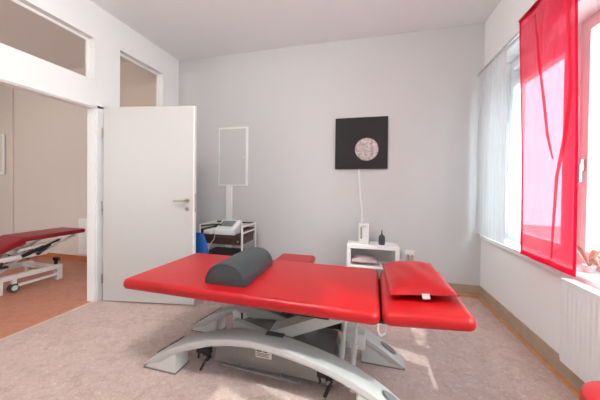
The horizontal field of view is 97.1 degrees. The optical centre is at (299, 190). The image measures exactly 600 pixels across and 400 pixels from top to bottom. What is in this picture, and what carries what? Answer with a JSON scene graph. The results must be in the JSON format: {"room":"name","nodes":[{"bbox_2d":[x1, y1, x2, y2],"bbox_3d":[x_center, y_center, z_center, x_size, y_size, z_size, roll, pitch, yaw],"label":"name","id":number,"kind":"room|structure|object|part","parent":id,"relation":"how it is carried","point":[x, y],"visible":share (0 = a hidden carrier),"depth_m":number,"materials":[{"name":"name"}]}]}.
{"room":"examination room","nodes":[
{"label":"examination room","id":0,"kind":"room"},
{"bbox_2d":[0,61,155,255],"bbox_3d":[-3.915,-0.436,4.602,3.935,3.230,0.200,1,1,14],"label":"wall","id":1,"kind":"structure","parent":0,"point":[50,135],"depth_m":4.61,"materials":[{"name":"beige paint"}]},
{"bbox_2d":[0,134,4,173],"bbox_3d":[-5.544,-0.664,4.887,0.270,0.740,0.036,1,1,14],"label":"wall panel","id":2,"kind":"object","parent":1,"relation":"attached to","point":[2,136],"visible":1,"depth_m":4.85,"materials":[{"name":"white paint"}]},
{"bbox_2d":[9,87,13,233],"bbox_3d":[-5.248,-0.455,4.824,0.080,3.230,0.025,1,1,14],"label":"trim","id":3,"kind":"structure","parent":1,"relation":"attached to","point":[11,90],"depth_m":4.81,"materials":[{"name":"beige"}]},
{"bbox_2d":[37,252,86,261],"bbox_3d":[-3.892,1.138,4.498,3.775,0.085,0.016,1,1,14],"label":"baseboard","id":4,"kind":"structure","parent":1,"relation":"attached to","point":[48,255],"depth_m":4.52,"materials":[{"name":"brown wood"}]},
{"bbox_2d":[77,216,86,255],"bbox_3d":[-3.615,0.764,4.423,0.260,0.660,0.018,1,1,14],"label":"radiator","id":5,"kind":"object","parent":1,"relation":"attached to","point":[81,220],"visible":0.58,"depth_m":4.42,"materials":[{"name":"white metal"}]},
{"bbox_2d":[0,0,178,145],"bbox_3d":[-2.632,-0.384,1.466,0.095,3.230,5.553,1,1,14],"label":"wall","id":6,"kind":"structure","parent":0,"point":[109,37],"depth_m":2.87,"materials":[{"name":"white paint"}]},
{"bbox_2d":[0,301,93,341],"bbox_3d":[-2.515,1.226,1.868,0.042,0.004,2.118,1,1,14],"label":"trim","id":7,"kind":"structure","parent":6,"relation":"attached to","point":[89,303],"depth_m":2.44,"materials":[{"name":"beige wood"}]},
{"bbox_2d":[9,0,89,77],"bbox_3d":[-2.533,-1.408,1.939,0.025,0.450,1.936,1,1,14],"label":"window","id":8,"kind":"structure","parent":6,"relation":"in","point":[87,40],"depth_m":2.69,"materials":[{"name":"white paint"}]},
{"bbox_2d":[0,75,102,301],"bbox_3d":[-2.539,0.154,1.856,0.119,2.148,2.304,1,1,14],"label":"trim","id":9,"kind":"structure","parent":6,"relation":"attached to","point":[94,112],"depth_m":2.89,"materials":[{"name":"white paint"}]},
{"bbox_2d":[120,53,158,105],"bbox_3d":[-2.137,-1.331,3.504,0.025,0.688,0.682,1,1,14],"label":"window","id":10,"kind":"structure","parent":6,"relation":"in","point":[121,55],"depth_m":3.73,"materials":[{"name":"white paint"}]},
{"bbox_2d":[101,106,196,304],"bbox_3d":[-1.642,0.157,2.872,1.055,2.114,0.162,1,1,5],"label":"door leaf","id":11,"kind":"structure","parent":6,"relation":"in","point":[149,201],"depth_m":2.85,"materials":[{"name":"grey paint"}]},
{"bbox_3d":[-1.248,0.107,2.786,0.150,0.050,0.061,1,1,5],"label":"door handle","id":12,"kind":"part","parent":11,"relation":"part of","materials":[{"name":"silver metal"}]},
{"bbox_2d":[0,0,500,68],"bbox_3d":[-2.301,-2.069,1.367,8.608,0.150,5.953,1,1,14],"label":"ceiling","id":13,"kind":"structure","parent":0,"point":[184,29],"depth_m":3.14,"materials":[{"name":"white paint"}]},
{"bbox_2d":[0,254,578,399],"bbox_3d":[-2.389,1.285,1.419,8.508,0.100,5.953,1,1,14],"label":"floor","id":14,"kind":"structure","parent":0,"point":[99,350],"depth_m":1.97,"materials":[{"name":"carpet"}]},
{"bbox_2d":[5,244,32,262],"bbox_3d":[-5.175,1.042,4.532,1.130,0.245,0.340,1,1,14],"label":"bench","id":15,"kind":"object","parent":14,"relation":"on","point":[24,244],"visible":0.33,"depth_m":4.45,"materials":[{"name":"metal"}]},
{"bbox_2d":[0,227,84,295],"bbox_3d":[-3.689,0.882,3.009,0.625,0.636,2.000,1,1,14],"label":"couch","id":16,"kind":"object","parent":14,"relation":"on","point":[9,243],"visible":1,"depth_m":3.37,"materials":[{"name":"red leather"}]},
{"bbox_3d":[-3.424,1.104,3.000,0.060,0.200,0.070,1,1,14],"label":"leg","id":17,"kind":"part","parent":16,"relation":"part of","materials":[{"name":"white plastic"}]},
{"bbox_2d":[0,236,25,254],"bbox_3d":[-3.591,0.670,3.106,0.470,0.192,0.371,1,1,14],"label":"seat cushion","id":18,"kind":"object","parent":16,"relation":"on","point":[7,243],"depth_m":3.15,"materials":[{"name":"red leather"}]},
{"bbox_3d":[-3.644,0.912,3.379,0.050,0.224,0.321,1,1,14],"label":"lift arm","id":19,"kind":"part","parent":16,"relation":"part of","materials":[{"name":"white plastic"}]},
{"bbox_3d":[-3.798,1.091,3.719,0.070,0.200,0.070,1,1,14],"label":"leg","id":20,"kind":"part","parent":16,"relation":"part of","materials":[{"name":"white plastic"}]},
{"bbox_3d":[-3.727,1.021,2.896,0.600,0.060,1.560,1,1,14],"label":"frame","id":21,"kind":"part","parent":16,"relation":"part of","materials":[{"name":"white plastic"}]},
{"bbox_3d":[-3.694,0.737,3.011,0.495,0.211,1.806,1,1,14],"label":"frame","id":22,"kind":"part","parent":16,"relation":"part of","materials":[{"name":"white plastic"}]},
{"bbox_2d":[1,227,84,241],"bbox_3d":[-3.461,0.589,3.614,0.470,0.059,0.710,1,1,14],"label":"backrest cushion","id":23,"kind":"object","parent":16,"relation":"on","point":[61,231],"depth_m":3.53,"materials":[{"name":"red leather"}]},
{"bbox_3d":[-3.302,0.949,3.592,0.060,0.098,0.056,1,1,14],"label":"foot knob","id":24,"kind":"part","parent":16,"relation":"part of","materials":[{"name":"black plastic"}]},
{"bbox_3d":[-3.275,1.099,3.586,0.070,0.200,0.070,1,1,14],"label":"leg","id":25,"kind":"part","parent":16,"relation":"part of","materials":[{"name":"white plastic"}]},
{"bbox_2d":[199,220,255,255],"bbox_3d":[-0.947,0.828,3.493,0.615,0.799,0.450,1,1,14],"label":"trolley","id":26,"kind":"object","parent":14,"relation":"on","point":[246,235],"visible":0.42,"depth_m":3.36,"materials":[{"name":"white plastic"}]},
{"bbox_2d":[196,232,208,253],"bbox_3d":[-1.252,0.726,3.291,0.258,0.400,0.110,1,1,14],"label":"chair","id":27,"kind":"object","parent":26,"relation":"hanging from","point":[201,244],"visible":0.38,"depth_m":3.25,"materials":[{"name":"blue fabric"}]},
{"bbox_2d":[203,227,215,233],"bbox_3d":[-1.147,0.527,3.458,0.120,0.060,0.230,1,1,14],"label":"bag","id":28,"kind":"object","parent":26,"relation":"on","point":[210,230],"visible":0.71,"depth_m":3.36,"materials":[{"name":"white plastic"}]},
{"bbox_2d":[208,220,241,250],"bbox_3d":[-0.957,0.595,3.412,0.322,0.398,0.299,1,1,14],"label":"medical device","id":29,"kind":"object","parent":26,"relation":"on","point":[228,227],"visible":0.91,"depth_m":3.37,"materials":[{"name":"white plastic"}]},
{"bbox_2d":[209,247,244,255],"bbox_3d":[-0.947,0.812,3.493,0.566,0.030,0.366,1,1,14],"label":"shelf","id":30,"kind":"object","parent":26,"relation":"attached to","point":[228,251],"depth_m":3.47,"materials":[{"name":"black plastic"}]},
{"bbox_2d":[201,225,253,237],"bbox_3d":[-0.944,0.532,3.487,0.566,0.080,0.370,1,1,14],"label":"tray","id":31,"kind":"object","parent":26,"relation":"on","point":[247,231],"depth_m":3.35,"materials":[{"name":"brown wood"}]},
{"bbox_3d":[-0.948,0.621,3.478,0.560,0.092,0.375,1,1,14],"label":"drawer","id":32,"kind":"part","parent":26,"relation":"part of","materials":[{"name":"brown wood"}]},
{"bbox_3d":[-0.709,0.811,3.231,0.025,0.725,0.025,1,1,14],"label":"post","id":33,"kind":"part","parent":26,"relation":"part of","materials":[{"name":"white plastic"}]},
{"bbox_3d":[-0.613,0.807,3.609,0.025,0.725,0.025,1,1,14],"label":"post","id":34,"kind":"part","parent":26,"relation":"part of","materials":[{"name":"white plastic"}]},
{"bbox_2d":[275,253,315,262],"bbox_3d":[-0.049,0.986,2.889,0.499,0.517,0.476,1,1,14],"label":"stool","id":35,"kind":"object","parent":14,"relation":"on","point":[284,257],"visible":0.34,"depth_m":2.85,"materials":[{"name":"leather"}]},
{"bbox_2d":[123,253,476,399],"bbox_3d":[-0.092,0.922,1.917,2.155,0.668,0.810,1,1,16],"label":"massage table","id":36,"kind":"object","parent":14,"relation":"on","point":[323,298],"visible":0.95,"depth_m":1.72,"materials":[{"name":"red leather"}]},
{"bbox_3d":[-0.672,1.152,1.824,0.103,0.133,0.080,1,1,16],"label":"brake lever","id":37,"kind":"part","parent":36,"relation":"part of","materials":[{"name":"black plastic"}]},
{"bbox_2d":[205,247,272,287],"bbox_3d":[-0.425,0.545,1.968,0.290,0.142,0.524,1,1,14],"label":"bolster","id":38,"kind":"object","parent":36,"relation":"on","point":[242,268],"visible":1,"depth_m":1.75,"materials":[{"name":"leather"}]},
{"bbox_3d":[-0.083,1.046,1.781,0.816,0.251,0.050,1,1,16],"label":"lift arm","id":39,"kind":"part","parent":36,"relation":"part of"},
{"bbox_2d":[123,253,379,324],"bbox_3d":[-0.302,0.654,1.975,1.710,0.073,0.810,1,1,16],"label":"cushion","id":40,"kind":"object","parent":36,"relation":"on","point":[343,293],"depth_m":1.71,"materials":[{"name":"red leather"}]},
{"bbox_2d":[256,350,268,357],"bbox_3d":[-0.239,1.059,1.714,0.093,0.038,0.002,1,1,16],"label":"label","id":41,"kind":"object","parent":36,"relation":"attached to","point":[256,350],"depth_m":1.72,"materials":[{"name":"white paper"}]},
{"bbox_3d":[-0.236,1.059,1.718,0.110,0.056,0.006,1,1,16],"label":"rating plate","id":42,"kind":"part","parent":36,"relation":"part of","materials":[{"name":"white"}]},
{"bbox_3d":[-0.234,1.089,1.692,1.790,0.313,0.145,1,1,16],"label":"arched leg","id":43,"kind":"part","parent":36,"relation":"part of","materials":[{"name":"grey metal"}]},
{"bbox_3d":[-0.161,0.933,1.719,0.120,0.006,0.040,1,1,16],"label":"pivot plate","id":44,"kind":"part","parent":36,"relation":"part of","materials":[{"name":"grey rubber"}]},
{"bbox_3d":[0.114,0.899,1.880,0.670,0.349,0.070,1,1,16],"label":"lift arm","id":45,"kind":"part","parent":36,"relation":"part of","materials":[{"name":"white plastic"}]},
{"bbox_3d":[-0.097,1.085,2.173,1.790,0.313,0.145,1,1,16],"label":"arched leg","id":46,"kind":"part","parent":36,"relation":"part of","materials":[{"name":"grey metal"}]},
{"bbox_3d":[-0.023,1.045,1.993,0.816,0.251,0.050,1,1,16],"label":"lift arm","id":47,"kind":"part","parent":36,"relation":"part of"},
{"bbox_3d":[0.092,0.900,1.803,0.670,0.349,0.070,1,1,16],"label":"lift arm","id":48,"kind":"part","parent":36,"relation":"part of","materials":[{"name":"white plastic"}]},
{"bbox_3d":[0.149,1.165,1.602,0.103,0.133,0.080,1,1,16],"label":"brake lever","id":49,"kind":"part","parent":36,"relation":"part of","materials":[{"name":"black plastic"}]},
{"bbox_3d":[0.434,0.739,1.399,0.059,0.071,0.014,1,1,3],"label":"release handle","id":50,"kind":"part","parent":36,"relation":"part of","materials":[{"name":"white plastic"}]},
{"bbox_2d":[382,261,459,298],"bbox_3d":[0.751,0.559,1.756,0.355,0.106,0.629,1,1,13],"label":"pillow","id":51,"kind":"object","parent":36,"relation":"on","point":[403,277],"visible":1,"depth_m":1.57,"materials":[{"name":"leather"}]},
{"bbox_2d":[380,271,476,331],"bbox_3d":[0.738,0.653,1.675,0.434,0.102,0.780,1,1,16],"label":"cushion","id":52,"kind":"object","parent":36,"relation":"on","point":[410,311],"depth_m":1.36,"materials":[{"name":"red leather"}]},
{"bbox_2d":[346,240,399,269],"bbox_3d":[0.885,0.952,3.258,0.600,0.600,0.275,1,1,14],"label":"side table","id":53,"kind":"object","parent":14,"relation":"on","point":[389,246],"visible":0.59,"depth_m":3.18,"materials":[{"name":"white paint"}]},
{"bbox_3d":[0.616,0.970,3.327,0.045,0.556,0.275,1,1,14],"label":"panel","id":54,"kind":"part","parent":53,"relation":"part of","materials":[{"name":"white paint"}]},
{"bbox_2d":[358,223,368,243],"bbox_3d":[0.784,0.530,3.264,0.124,0.240,0.107,1,1,14],"label":"soap dispenser","id":55,"kind":"object","parent":53,"relation":"on","point":[363,234],"visible":1,"depth_m":3.23,"materials":[{"name":"white plastic"}]},
{"bbox_2d":[351,254,377,263],"bbox_3d":[0.799,0.841,3.277,0.320,0.089,0.240,1,1,14],"label":"towel","id":56,"kind":"object","parent":53,"relation":"on","point":[359,258],"visible":1,"depth_m":3.19,"materials":[{"name":"pink fabric"}]},
{"bbox_2d":[350,261,388,269],"bbox_3d":[0.887,0.914,3.263,0.510,0.025,0.265,1,1,14],"label":"shelf","id":57,"kind":"object","parent":53,"relation":"attached to","point":[378,265],"depth_m":3.19,"materials":[{"name":"white paint"}]},
{"bbox_2d":[378,230,384,244],"bbox_3d":[0.985,0.564,3.191,0.076,0.178,0.076,1,1,14],"label":"bottle","id":58,"kind":"object","parent":53,"relation":"on","point":[381,241],"visible":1,"depth_m":3.16,"materials":[{"name":"grey plastic"}]},
{"bbox_3d":[1.154,0.978,3.190,0.045,0.556,0.275,1,1,14],"label":"panel","id":59,"kind":"part","parent":53,"relation":"part of","materials":[{"name":"white paint"}]},
{"bbox_2d":[579,381,599,399],"bbox_3d":[1.243,1.032,0.951,0.499,0.501,0.476,1,1,14],"label":"stool","id":60,"kind":"object","parent":14,"relation":"on","point":[590,390],"visible":1,"depth_m":1.04,"materials":[{"name":"leather"}]},
{"bbox_2d":[179,23,484,284],"bbox_3d":[0.294,-0.376,3.691,4.673,3.230,0.200,1,1,14],"label":"wall","id":61,"kind":"structure","parent":0,"point":[290,100],"depth_m":3.49,"materials":[{"name":"grey paint"}]},
{"bbox_2d":[226,186,232,247],"bbox_3d":[-1.050,0.506,3.919,0.090,1.139,0.035,1,1,14],"label":"duct","id":62,"kind":"object","parent":61,"relation":"attached to","point":[229,189],"visible":0.42,"depth_m":3.90,"materials":[{"name":"white plastic"}]},
{"bbox_2d":[218,127,247,185],"bbox_3d":[-0.987,-0.496,3.896,0.475,0.865,0.032,1,1,14],"label":"panel","id":63,"kind":"object","parent":61,"relation":"attached to","point":[233,141],"visible":1,"depth_m":3.89,"materials":[{"name":"white paint"}]},
{"bbox_2d":[335,116,387,168],"bbox_3d":[0.791,-0.612,3.437,0.662,0.664,0.043,1,1,14],"label":"wall art","id":64,"kind":"object","parent":61,"relation":"attached to","point":[360,142],"visible":1,"depth_m":3.42,"materials":[{"name":"black fabric"}]},
{"bbox_2d":[358,169,362,222],"bbox_3d":[0.781,0.134,3.431,0.074,0.830,0.057,1,1,14],"label":"cable","id":65,"kind":"object","parent":64,"relation":"hanging from","point":[358,169],"visible":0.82,"depth_m":3.45,"materials":[{"name":"white plastic"}]},
{"bbox_2d":[405,250,413,260],"bbox_3d":[1.356,0.802,3.295,0.093,0.126,0.065,1,1,14],"label":"wall socket","id":66,"kind":"object","parent":61,"relation":"attached to","point":[408,253],"visible":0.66,"depth_m":3.26,"materials":[{"name":"white plastic"}]},
{"bbox_2d":[379,276,479,294],"bbox_3d":[0.102,1.152,3.643,4.178,0.112,0.014,1,1,14],"label":"baseboard","id":67,"kind":"structure","parent":61,"relation":"attached to","point":[459,288],"depth_m":3.16,"materials":[{"name":"beige wood"}]},
{"bbox_2d":[480,0,599,353],"bbox_3d":[1.627,-0.320,0.385,0.340,3.230,5.553,1,1,14],"label":"wall","id":68,"kind":"structure","parent":0,"point":[531,291],"depth_m":2.41,"materials":[{"name":"white paint"}]},
{"bbox_2d":[477,31,518,75],"bbox_3d":[1.539,-1.316,0.879,0.102,0.040,4.485,1,1,14],"label":"rail","id":69,"kind":"object","parent":68,"relation":"attached to","point":[515,38],"visible":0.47,"depth_m":2.45,"materials":[{"name":"silver metal"}]},
{"bbox_2d":[476,47,506,244],"bbox_3d":[1.964,-0.412,2.732,0.016,1.815,0.670,1,1,14],"label":"sheer curtain","id":70,"kind":"object","parent":69,"relation":"hanging from","point":[492,88],"visible":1,"depth_m":2.69,"materials":[{"name":"white fabric"}]},
{"bbox_3d":[1.536,-1.314,0.870,0.018,0.020,4.465,1,1,14],"label":"rail","id":71,"kind":"part","parent":69,"relation":"part of","materials":[{"name":"silver metal"}]},
{"bbox_2d":[507,55,520,241],"bbox_3d":[2.181,-0.428,2.429,0.120,1.930,0.950,1,1,14],"label":"window","id":72,"kind":"structure","parent":68,"relation":"in","point":[513,173],"depth_m":2.79,"materials":[{"name":"white glass"}]},
{"bbox_3d":[2.233,-0.147,2.831,0.030,0.160,0.020,1,1,14],"label":"handle","id":73,"kind":"part","parent":72,"relation":"part of","materials":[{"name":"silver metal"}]},
{"bbox_3d":[2.196,-1.275,2.418,0.070,0.127,0.842,1,1,14],"label":"sash","id":74,"kind":"part","parent":72,"relation":"part of","materials":[{"name":"white paint"}]},
{"bbox_2d":[458,293,578,398],"bbox_3d":[-0.581,1.247,0.960,4.178,0.030,5.553,1,1,14],"label":"trim","id":75,"kind":"structure","parent":68,"relation":"attached to","point":[542,359],"depth_m":2.09,"materials":[{"name":"brown wood"}]},
{"bbox_2d":[519,0,539,21],"bbox_3d":[1.778,-1.386,1.852,0.120,0.016,0.650,1,1,14],"label":"track","id":76,"kind":"object","parent":68,"relation":"attached to","point":[534,5],"visible":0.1,"depth_m":2.02,"materials":[{"name":"red"}]},
{"bbox_2d":[519,0,577,276],"bbox_3d":[1.699,-0.434,1.868,0.046,1.887,0.655,1,1,14],"label":"curtain","id":77,"kind":"object","parent":76,"relation":"hanging from","point":[548,34],"visible":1,"depth_m":1.78,"materials":[{"name":"red fabric"}]},
{"bbox_2d":[479,286,584,390],"bbox_3d":[1.436,1.206,0.440,0.014,0.112,5.539,1,1,14],"label":"baseboard","id":78,"kind":"structure","parent":68,"relation":"attached to","point":[534,340],"depth_m":2.09,"materials":[{"name":"beige wood"}]},
{"bbox_2d":[480,235,599,289],"bbox_3d":[1.587,0.560,0.634,0.235,0.042,5.000,1,1,14],"label":"windowsill","id":79,"kind":"structure","parent":68,"relation":"attached to","point":[592,279],"depth_m":1.86,"materials":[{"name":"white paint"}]},
{"bbox_2d":[577,245,599,272],"bbox_3d":[1.798,0.434,1.674,0.239,0.189,0.291,1,1,27],"label":"plant","id":80,"kind":"object","parent":79,"relation":"on","point":[589,268],"visible":0.86,"depth_m":1.70,"materials":[{"name":"orange plant"}]},
{"bbox_3d":[1.873,0.507,1.716,0.072,0.045,0.072,1,1,14],"label":"pot","id":81,"kind":"part","parent":80,"relation":"part of","materials":[{"name":"white plastic"}]},
{"bbox_2d":[505,23,582,261],"bbox_3d":[1.736,-0.411,0.536,0.110,1.930,4.900,1,1,14],"label":"trim","id":82,"kind":"structure","parent":68,"relation":"attached to","point":[580,26],"depth_m":1.94,"materials":[{"name":"white paint"}]},
{"bbox_2d":[559,278,599,382],"bbox_3d":[1.541,0.824,1.024,0.110,0.525,1.334,1,1,14],"label":"radiator","id":83,"kind":"object","parent":68,"relation":"attached to","point":[579,341],"visible":0.93,"depth_m":1.53,"materials":[{"name":"white metal"}]},
{"bbox_2d":[577,10,599,269],"bbox_3d":[1.927,-0.334,1.432,0.120,1.760,1.030,1,1,14],"label":"window","id":84,"kind":"structure","parent":68,"relation":"in","point":[589,161],"depth_m":1.83,"materials":[{"name":"white paint"}]},
{"bbox_3d":[1.989,-0.139,1.872,0.030,0.160,0.020,1,1,14],"label":"handle","id":85,"kind":"part","parent":84,"relation":"part of","materials":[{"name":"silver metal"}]},
{"label":"outside","id":86,"kind":"structure","parent":0,"visible":0},
{"bbox_2d":[598,228,599,250],"bbox_3d":[29.845,4.976,-7.536,58.300,0.100,80.000,1,1,14],"label":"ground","id":87,"kind":"structure","parent":86,"point":[599,228],"depth_m":23.40,"materials":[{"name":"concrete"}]}
]}

